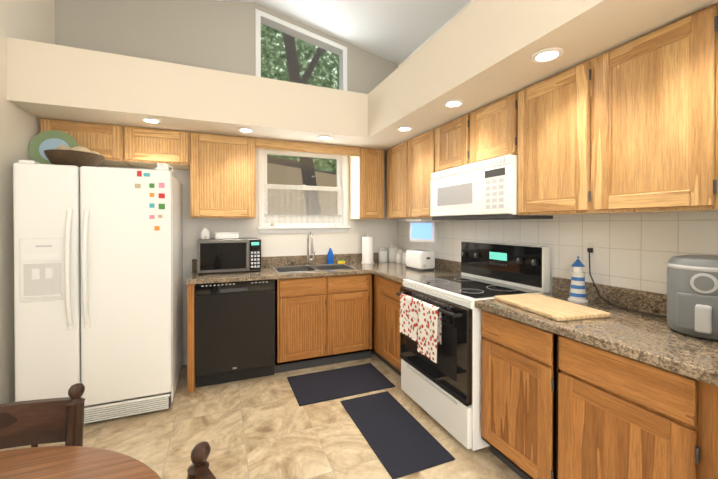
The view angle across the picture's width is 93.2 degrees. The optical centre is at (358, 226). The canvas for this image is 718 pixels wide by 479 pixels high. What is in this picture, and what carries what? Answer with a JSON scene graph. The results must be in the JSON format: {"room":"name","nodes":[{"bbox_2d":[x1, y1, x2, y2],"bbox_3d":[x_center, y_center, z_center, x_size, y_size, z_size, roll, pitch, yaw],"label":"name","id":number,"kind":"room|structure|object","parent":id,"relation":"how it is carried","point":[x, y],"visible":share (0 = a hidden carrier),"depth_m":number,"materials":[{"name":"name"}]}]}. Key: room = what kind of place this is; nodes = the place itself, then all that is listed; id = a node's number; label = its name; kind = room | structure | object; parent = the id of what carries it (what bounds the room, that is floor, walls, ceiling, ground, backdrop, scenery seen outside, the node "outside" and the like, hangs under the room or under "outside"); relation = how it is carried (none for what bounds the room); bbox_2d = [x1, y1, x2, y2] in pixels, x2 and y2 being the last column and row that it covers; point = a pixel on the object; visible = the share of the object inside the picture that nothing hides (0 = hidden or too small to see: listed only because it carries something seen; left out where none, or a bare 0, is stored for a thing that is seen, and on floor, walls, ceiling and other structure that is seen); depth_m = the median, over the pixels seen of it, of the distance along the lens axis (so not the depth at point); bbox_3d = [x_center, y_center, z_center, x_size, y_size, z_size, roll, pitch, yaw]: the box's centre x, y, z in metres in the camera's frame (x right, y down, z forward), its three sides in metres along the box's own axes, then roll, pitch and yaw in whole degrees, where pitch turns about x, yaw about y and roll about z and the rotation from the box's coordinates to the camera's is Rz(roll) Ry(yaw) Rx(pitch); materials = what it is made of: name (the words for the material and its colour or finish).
{"room":"kitchen","nodes":[
{"label":"kitchen","id":0,"kind":"room"},
{"bbox_2d":[0,0,54,403],"bbox_3d":[-1.301,-0.320,-0.378,0.120,3.347,7.240,0,1,-22],"label":"wall","id":1,"kind":"structure","parent":0,"point":[32,20],"depth_m":2.25,"materials":[{"name":"beige paint"}]},
{"bbox_2d":[55,0,397,354],"bbox_3d":[-1.071,-0.520,3.562,3.535,3.680,0.120,0,1,-22],"label":"wall","id":2,"kind":"structure","parent":0,"point":[217,35],"depth_m":3.31,"materials":[{"name":"white paint"}]},
{"bbox_2d":[40,118,131,166],"bbox_3d":[-2.241,-0.686,2.826,0.533,0.290,0.346,0,1,-22],"label":"upper cabinet","id":3,"kind":"object","parent":2,"relation":"attached to","point":[106,141],"visible":0.65,"depth_m":2.71,"materials":[{"name":"brown wood"}]},
{"bbox_2d":[124,126,189,169],"bbox_3d":[-1.766,-0.688,3.021,0.486,0.290,0.346,0,1,-22],"label":"upper cabinet","id":4,"kind":"object","parent":2,"relation":"attached to","point":[147,147],"visible":0.96,"depth_m":2.87,"materials":[{"name":"brown wood"}]},
{"bbox_2d":[183,355,186,364],"bbox_3d":[-2.049,1.279,3.103,1.064,0.090,0.012,0,1,-22],"label":"baseboard","id":5,"kind":"structure","parent":2,"relation":"attached to","point":[184,359],"depth_m":3.24,"materials":[{"name":"white"}]},
{"bbox_2d":[190,132,254,218],"bbox_3d":[-1.284,-0.458,3.220,0.548,0.752,0.346,0,1,-22],"label":"upper cabinet","id":6,"kind":"object","parent":2,"relation":"attached to","point":[222,176],"visible":1,"depth_m":3.06,"materials":[{"name":"brown wood"}]},
{"bbox_2d":[255,9,346,90],"bbox_3d":[-0.622,-1.760,3.729,1.000,0.957,0.132,0,1,-22],"label":"window","id":7,"kind":"structure","parent":2,"relation":"in","point":[276,23],"depth_m":3.69,"materials":[{"name":"white wood"}]},
{"bbox_2d":[256,148,349,233],"bbox_3d":[-0.602,-0.385,3.729,1.020,0.907,0.170,0,1,-22],"label":"window","id":8,"kind":"structure","parent":2,"relation":"in","point":[262,227],"depth_m":3.70,"materials":[{"name":"white wood"}]},
{"bbox_2d":[264,184,341,222],"bbox_3d":[-0.596,-0.247,3.716,0.860,0.412,0.010,0,1,-22],"label":"lace curtain","id":9,"kind":"object","parent":8,"relation":"hanging from","point":[292,218],"visible":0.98,"depth_m":3.71,"materials":[{"name":"white fabric"}]},
{"bbox_2d":[349,148,383,218],"bbox_3d":[0.084,-0.462,3.781,0.289,0.752,0.346,0,1,-22],"label":"upper cabinet","id":10,"kind":"object","parent":2,"relation":"attached to","point":[366,183],"visible":1,"depth_m":3.64,"materials":[{"name":"brown wood"}]},
{"bbox_2d":[0,352,521,478],"bbox_3d":[0.279,1.388,0.284,3.535,0.080,7.240,0,1,-22],"label":"floor","id":11,"kind":"structure","parent":0,"point":[266,427],"depth_m":2.16,"materials":[{"name":"tile"}]},
{"bbox_2d":[0,383,84,448],"bbox_3d":[-0.966,0.910,0.772,0.472,0.865,0.474,0,1,-22],"label":"chair","id":12,"kind":"object","parent":11,"relation":"on","point":[33,423],"visible":0.9,"depth_m":1.00,"materials":[{"name":"brown wood"}]},
{"bbox_2d":[0,446,160,478],"bbox_3d":[-0.799,0.971,0.401,1.058,0.751,1.058,0,1,-22],"label":"dining table","id":13,"kind":"object","parent":11,"relation":"on","point":[63,462],"visible":1,"depth_m":0.84,"materials":[{"name":"brown wood"}]},
{"bbox_2d":[13,160,182,423],"bbox_3d":[-1.898,0.450,2.633,0.865,1.754,0.907,0,1,-22],"label":"refrigerator","id":14,"kind":"object","parent":11,"relation":"on","point":[98,282],"visible":0.85,"depth_m":2.27,"materials":[{"name":"white metal"}]},
{"bbox_2d":[28,130,77,163],"bbox_3d":[-2.259,-0.563,2.525,0.300,0.313,0.088,0,1,-22],"label":"plate","id":15,"kind":"object","parent":14,"relation":"on","point":[40,143],"visible":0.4,"depth_m":2.50,"materials":[{"name":"green ceramic"}]},
{"bbox_2d":[44,145,104,166],"bbox_3d":[-2.000,-0.489,2.393,0.330,0.166,0.330,0,1,-22],"label":"bowl","id":16,"kind":"object","parent":14,"relation":"on","point":[79,156],"visible":0.79,"depth_m":2.30,"materials":[{"name":"brown wood"}]},
{"bbox_2d":[157,163,172,171],"bbox_3d":[-1.522,-0.451,2.664,0.109,0.085,0.080,0,1,-22],"label":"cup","id":17,"kind":"object","parent":14,"relation":"on","point":[162,165],"visible":0.35,"depth_m":2.63,"materials":[{"name":"white ceramic"}]},
{"bbox_2d":[187,284,195,391],"bbox_3d":[-1.467,0.891,3.010,0.051,0.868,0.617,0,1,-22],"label":"cabinet end panel","id":18,"kind":"object","parent":11,"relation":"on","point":[191,337],"visible":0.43,"depth_m":2.73,"materials":[{"name":"brown wood"}]},
{"bbox_2d":[187,441,215,478],"bbox_3d":[-0.417,0.913,0.479,0.474,0.865,0.472,0,1,-31],"label":"chair","id":19,"kind":"object","parent":11,"relation":"on","point":[198,468],"visible":1,"depth_m":0.73,"materials":[{"name":"brown wood"}]},
{"bbox_2d":[195,279,274,387],"bbox_3d":[-1.137,0.890,3.122,0.636,0.864,0.606,0,1,-22],"label":"dishwasher","id":20,"kind":"object","parent":11,"relation":"on","point":[234,331],"visible":0.96,"depth_m":2.85,"materials":[{"name":"black plastic"}]},
{"bbox_2d":[274,274,373,372],"bbox_3d":[-0.406,0.887,3.445,0.955,0.867,0.618,0,1,-22],"label":"base cabinet","id":21,"kind":"object","parent":11,"relation":"on","point":[324,320],"visible":0.94,"depth_m":3.16,"materials":[{"name":"brown wood"}]},
{"bbox_2d":[186,253,369,284],"bbox_3d":[-0.442,0.382,3.398,2.255,0.140,0.668,0,1,-22],"label":"countertop","id":22,"kind":"structure","parent":21,"relation":"on","point":[266,272],"depth_m":3.15,"materials":[{"name":"stone"}]},
{"bbox_2d":[197,238,260,273],"bbox_3d":[-1.209,0.263,3.178,0.535,0.300,0.398,0,1,-22],"label":"countertop microwave","id":23,"kind":"object","parent":22,"relation":"on","point":[214,255],"visible":1,"depth_m":3.02,"materials":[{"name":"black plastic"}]},
{"bbox_2d":[201,228,209,238],"bbox_3d":[-1.412,0.059,3.125,0.080,0.105,0.044,0,1,-22],"label":"house ornament","id":24,"kind":"object","parent":23,"relation":"on","point":[205,233],"visible":0.98,"depth_m":3.10,"materials":[{"name":"white ceramic"}]},
{"bbox_2d":[215,232,238,238],"bbox_3d":[-1.243,0.080,3.189,0.210,0.062,0.160,0,1,-22],"label":"container","id":25,"kind":"object","parent":23,"relation":"on","point":[226,235],"visible":1,"depth_m":3.12,"materials":[{"name":"white plastic"}]},
{"bbox_2d":[290,232,315,265],"bbox_3d":[-0.561,0.226,3.482,0.257,0.357,0.216,0,1,-22],"label":"faucet","id":26,"kind":"object","parent":22,"relation":"on","point":[308,258],"visible":1,"depth_m":3.55,"materials":[{"name":"silver metal"}]},
{"bbox_2d":[271,263,356,272],"bbox_3d":[-0.459,0.504,3.389,0.772,0.195,0.462,0,1,-22],"label":"sink","id":27,"kind":"object","parent":22,"relation":"in","point":[304,268],"visible":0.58,"depth_m":3.49,"materials":[{"name":"silver metal"}]},
{"bbox_2d":[327,245,333,263],"bbox_3d":[-0.315,0.305,3.733,0.072,0.205,0.043,0,1,-22],"label":"soap bottle","id":28,"kind":"object","parent":22,"relation":"on","point":[330,257],"visible":0.9,"depth_m":3.72,"materials":[{"name":"blue plastic"}]},
{"bbox_2d":[361,233,373,263],"bbox_3d":[0.098,0.238,3.821,0.150,0.337,0.150,0,1,-22],"label":"paper towel","id":29,"kind":"object","parent":22,"relation":"on","point":[367,249],"visible":1,"depth_m":3.77,"materials":[{"name":"white paper"}]},
{"bbox_2d":[287,363,394,405],"bbox_3d":[-0.164,1.321,2.893,0.805,0.008,0.505,0,1,-22],"label":"area rug","id":30,"kind":"object","parent":11,"relation":"on","point":[318,387],"visible":1,"depth_m":2.85,"materials":[{"name":"black fabric"}]},
{"bbox_2d":[371,275,378,357],"bbox_3d":[0.350,0.885,3.628,0.618,0.868,0.850,0,1,-22],"label":"base cabinet","id":31,"kind":"object","parent":11,"relation":"on","point":[376,278],"depth_m":3.31,"materials":[{"name":"brown wood"}]},
{"bbox_2d":[358,253,377,256],"bbox_3d":[0.295,0.379,3.696,0.665,0.140,0.420,0,1,-22],"label":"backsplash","id":32,"kind":"structure","parent":31,"relation":"on","point":[359,254],"depth_m":3.99,"materials":[{"name":"stone"}]},
{"bbox_2d":[402,251,405,263],"bbox_3d":[0.516,0.332,3.723,0.084,0.151,0.083,0,1,-22],"label":"canister","id":33,"kind":"object","parent":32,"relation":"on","point":[404,258],"visible":0.54,"depth_m":3.70,"materials":[{"name":"white ceramic"}]},
{"bbox_2d":[379,276,402,375],"bbox_3d":[0.581,0.890,3.065,0.618,0.868,0.496,0,1,-22],"label":"base cabinet","id":34,"kind":"object","parent":11,"relation":"on","point":[386,350],"depth_m":3.03,"materials":[{"name":"brown wood"}]},
{"bbox_2d":[370,257,460,283],"bbox_3d":[0.537,0.384,3.106,0.665,0.140,0.616,0,1,-22],"label":"countertop","id":35,"kind":"structure","parent":34,"relation":"on","point":[394,271],"depth_m":3.15,"materials":[{"name":"stone"}]},
{"bbox_2d":[378,245,387,261],"bbox_3d":[0.280,0.308,3.945,0.110,0.196,0.109,0,1,-22],"label":"medium canister","id":36,"kind":"object","parent":35,"relation":"on","point":[383,254],"visible":1,"depth_m":3.90,"materials":[{"name":"white ceramic"}]},
{"bbox_2d":[388,242,398,261],"bbox_3d":[0.405,0.290,3.969,0.130,0.231,0.129,0,1,-22],"label":"canister","id":37,"kind":"object","parent":35,"relation":"on","point":[393,248],"visible":0.94,"depth_m":3.91,"materials":[{"name":"white ceramic"}]},
{"bbox_2d":[396,248,403,262],"bbox_3d":[0.464,0.321,3.837,0.096,0.171,0.095,0,1,-22],"label":"canister","id":38,"kind":"object","parent":35,"relation":"on","point":[399,253],"visible":0.92,"depth_m":3.79,"materials":[{"name":"white ceramic"}]},
{"bbox_2d":[406,249,434,270],"bbox_3d":[0.595,0.318,3.295,0.180,0.186,0.292,0,1,-22],"label":"toaster","id":39,"kind":"object","parent":35,"relation":"on","point":[420,260],"visible":1,"depth_m":3.19,"materials":[{"name":"white plastic"}]},
{"bbox_2d":[340,391,454,478],"bbox_3d":[0.205,1.327,2.258,0.405,0.008,0.850,0,1,-22],"label":"area rug","id":40,"kind":"object","parent":11,"relation":"on","point":[401,440],"visible":1,"depth_m":2.15,"materials":[{"name":"black fabric"}]},
{"bbox_2d":[396,241,549,450],"bbox_3d":[0.753,0.727,2.429,0.726,1.204,0.796,0,1,-22],"label":"range","id":41,"kind":"object","parent":11,"relation":"on","point":[444,391],"visible":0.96,"depth_m":2.21,"materials":[{"name":"white metal"}]},
{"bbox_2d":[399,293,417,341],"bbox_3d":[0.366,0.643,2.437,0.043,0.284,0.240,0,1,-22],"label":"floral towel","id":42,"kind":"object","parent":41,"relation":"hanging from","point":[408,326],"visible":0.92,"depth_m":2.43,"materials":[{"name":"white fabric"}]},
{"bbox_2d":[417,300,440,362],"bbox_3d":[0.457,0.675,2.216,0.043,0.344,0.220,0,1,-22],"label":"hanging towel","id":43,"kind":"object","parent":41,"relation":"hanging from","point":[429,326],"visible":0.98,"depth_m":2.20,"materials":[{"name":"white fabric"}]},
{"bbox_2d":[481,310,557,478],"bbox_3d":[1.072,0.900,1.867,0.618,0.867,0.476,0,1,-22],"label":"base cabinet","id":44,"kind":"object","parent":11,"relation":"on","point":[519,379],"visible":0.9,"depth_m":1.71,"materials":[{"name":"brown wood"}]},
{"bbox_2d":[475,277,717,386],"bbox_3d":[1.168,0.397,1.584,0.652,0.140,1.068,0,1,-22],"label":"countertop","id":45,"kind":"structure","parent":44,"relation":"on","point":[657,341],"depth_m":1.43,"materials":[{"name":"stone"}]},
{"bbox_2d":[494,293,610,320],"bbox_3d":[0.986,0.413,1.787,0.300,0.022,0.470,0,1,-13],"label":"cutting board","id":46,"kind":"object","parent":45,"relation":"on","point":[550,307],"visible":0.98,"depth_m":1.70,"materials":[{"name":"brown wood"}]},
{"bbox_2d":[568,256,587,302],"bbox_3d":[1.246,0.295,1.930,0.100,0.256,0.100,0,1,-22],"label":"lighthouse figurine","id":47,"kind":"object","parent":45,"relation":"on","point":[577,293],"visible":1,"depth_m":1.91,"materials":[{"name":"white ceramic"}]},
{"bbox_2d":[667,255,717,340],"bbox_3d":[1.371,0.271,1.355,0.275,0.314,0.231,0,1,-22],"label":"air fryer","id":48,"kind":"object","parent":45,"relation":"on","point":[692,295],"visible":1,"depth_m":1.31,"materials":[{"name":"grey plastic"}]},
{"bbox_2d":[557,335,717,478],"bbox_3d":[1.274,0.904,1.375,0.618,0.867,0.581,0,1,-22],"label":"base cabinet","id":49,"kind":"object","parent":11,"relation":"on","point":[621,416],"visible":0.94,"depth_m":1.25,"materials":[{"name":"brown wood"}]},
{"bbox_2d":[205,0,469,63],"bbox_3d":[0.279,-2.142,0.254,3.535,0.460,7.240,0,1,-22],"label":"ceiling","id":50,"kind":"structure","parent":0,"point":[397,31],"depth_m":3.44,"materials":[{"name":"white paint"}]},
{"bbox_2d":[6,0,717,155],"bbox_3d":[-0.449,-1.032,2.038,3.293,0.410,3.162,0,1,-22],"label":"soffit beam","id":51,"kind":"structure","parent":0,"point":[474,55],"depth_m":2.37,"materials":[{"name":"beige paint"}]},
{"bbox_2d":[141,118,161,123],"bbox_3d":[-1.617,-0.827,2.644,0.140,0.008,0.140,0,1,-22],"label":"recessed light","id":52,"kind":"object","parent":51,"relation":"attached to","point":[152,120],"visible":1,"depth_m":2.64,"materials":[{"name":"white"}]},
{"bbox_2d":[237,127,253,131],"bbox_3d":[-0.970,-0.829,2.909,0.140,0.008,0.140,0,1,-22],"label":"recessed light","id":53,"kind":"object","parent":51,"relation":"attached to","point":[242,129],"visible":1,"depth_m":2.89,"materials":[{"name":"white"}]},
{"bbox_2d":[255,138,359,156],"bbox_3d":[-0.485,-0.789,3.389,1.056,0.092,0.020,0,1,-22],"label":"window valance","id":54,"kind":"object","parent":51,"relation":"attached to","point":[260,143],"visible":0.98,"depth_m":3.36,"materials":[{"name":"brown wood"}]},
{"bbox_2d":[317,136,331,139],"bbox_3d":[-0.322,-0.832,3.175,0.140,0.008,0.140,0,1,-22],"label":"recessed light","id":55,"kind":"object","parent":51,"relation":"attached to","point":[324,137],"visible":0.98,"depth_m":3.16,"materials":[{"name":"white"}]},
{"bbox_2d":[396,126,412,130],"bbox_3d":[0.386,-0.829,2.871,0.140,0.008,0.140,0,1,-22],"label":"recessed light","id":56,"kind":"object","parent":51,"relation":"attached to","point":[405,128],"visible":1,"depth_m":2.86,"materials":[{"name":"white"}]},
{"bbox_2d":[443,99,464,106],"bbox_3d":[0.633,-0.824,2.269,0.140,0.008,0.140,0,1,-22],"label":"recessed light","id":57,"kind":"object","parent":51,"relation":"attached to","point":[454,103],"visible":1,"depth_m":2.27,"materials":[{"name":"white"}]},
{"bbox_2d":[531,48,563,62],"bbox_3d":[0.898,-0.818,1.622,0.140,0.008,0.140,0,1,-22],"label":"recessed light","id":58,"kind":"object","parent":51,"relation":"attached to","point":[546,55],"visible":1,"depth_m":1.62,"materials":[{"name":"white"}]},
{"bbox_2d":[398,0,473,66],"bbox_3d":[1.859,-0.324,0.917,0.120,3.334,7.240,0,1,-22],"label":"wall","id":59,"kind":"structure","parent":0,"point":[440,28],"depth_m":3.36,"materials":[{"name":"white paint"}]},
{"bbox_2d":[387,128,435,218],"bbox_3d":[0.617,-0.459,3.323,0.346,0.752,0.896,0,1,-22],"label":"upper cabinet","id":60,"kind":"object","parent":59,"relation":"attached to","point":[410,166],"visible":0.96,"depth_m":3.18,"materials":[{"name":"brown wood"}]},
{"bbox_2d":[407,218,442,241],"bbox_3d":[0.636,0.032,3.283,0.250,0.225,0.264,0,1,-22],"label":"tv","id":61,"kind":"object","parent":60,"relation":"attached to","point":[422,229],"visible":0.94,"depth_m":3.23,"materials":[{"name":"white plastic"}]},
{"bbox_2d":[435,91,518,171],"bbox_3d":[0.949,-0.637,2.512,0.346,0.382,0.846,0,1,-22],"label":"upper cabinet","id":62,"kind":"object","parent":59,"relation":"attached to","point":[488,131],"visible":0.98,"depth_m":2.35,"materials":[{"name":"brown wood"}]},
{"bbox_2d":[430,154,552,219],"bbox_3d":[0.927,-0.248,2.498,0.399,0.387,0.826,0,1,-22],"label":"over-the-range microwave","id":63,"kind":"object","parent":62,"relation":"attached to","point":[485,190],"visible":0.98,"depth_m":2.28,"materials":[{"name":"white"}]},
{"bbox_2d":[398,212,717,293],"bbox_3d":[1.073,0.153,2.671,0.006,0.550,3.161,0,1,-22],"label":"tiled wall","id":64,"kind":"structure","parent":59,"relation":"attached to","point":[639,251],"depth_m":1.90,"materials":[{"name":"white tile"}]},
{"bbox_2d":[585,240,598,261],"bbox_3d":[1.351,0.139,1.972,0.007,0.120,0.080,0,1,-22],"label":"electrical outlet","id":65,"kind":"object","parent":64,"relation":"attached to","point":[594,255],"visible":0.92,"depth_m":1.96,"materials":[{"name":"white plastic"}]},
{"bbox_2d":[587,248,666,317],"bbox_3d":[1.412,0.275,1.700,0.090,0.300,0.579,0,1,-22],"label":"power cord","id":66,"kind":"object","parent":65,"relation":"attached to","point":[589,250],"visible":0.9,"depth_m":1.89,"materials":[{"name":"black plastic"}]},
{"bbox_2d":[518,3,717,215],"bbox_3d":[1.281,-0.445,1.704,0.346,0.752,0.896,0,1,-22],"label":"upper cabinet","id":67,"kind":"object","parent":59,"relation":"attached to","point":[630,127],"visible":1,"depth_m":1.49,"materials":[{"name":"brown wood"}]},
{"label":"outside","id":68,"kind":"structure","parent":0,"visible":0},
{"bbox_2d":[261,24,338,161],"bbox_3d":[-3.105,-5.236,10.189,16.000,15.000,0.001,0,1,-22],"label":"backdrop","id":69,"kind":"structure","parent":68,"point":[319,77],"depth_m":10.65,"materials":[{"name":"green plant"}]},
{"bbox_2d":[267,155,336,216],"bbox_3d":[-2.958,-0.460,8.290,6.400,3.480,0.700,0,1,-22],"label":"house","id":70,"kind":"structure","parent":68,"point":[289,178],"depth_m":8.62,"materials":[{"name":"beige"}]},
{"bbox_2d":[283,33,324,216],"bbox_3d":[-0.857,-2.453,6.863,2.037,7.533,0.382,0,1,-22],"label":"tree","id":71,"kind":"object","parent":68,"point":[306,167],"depth_m":6.64,"materials":[{"name":"brown plant"}]},
{"bbox_2d":[289,156,335,171],"bbox_3d":[-1.149,-1.822,8.480,2.900,1.000,0.100,0,1,-22],"label":"bush","id":72,"kind":"object","parent":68,"point":[323,163],"depth_m":8.54,"materials":[{"name":"green plant"}]}
]}

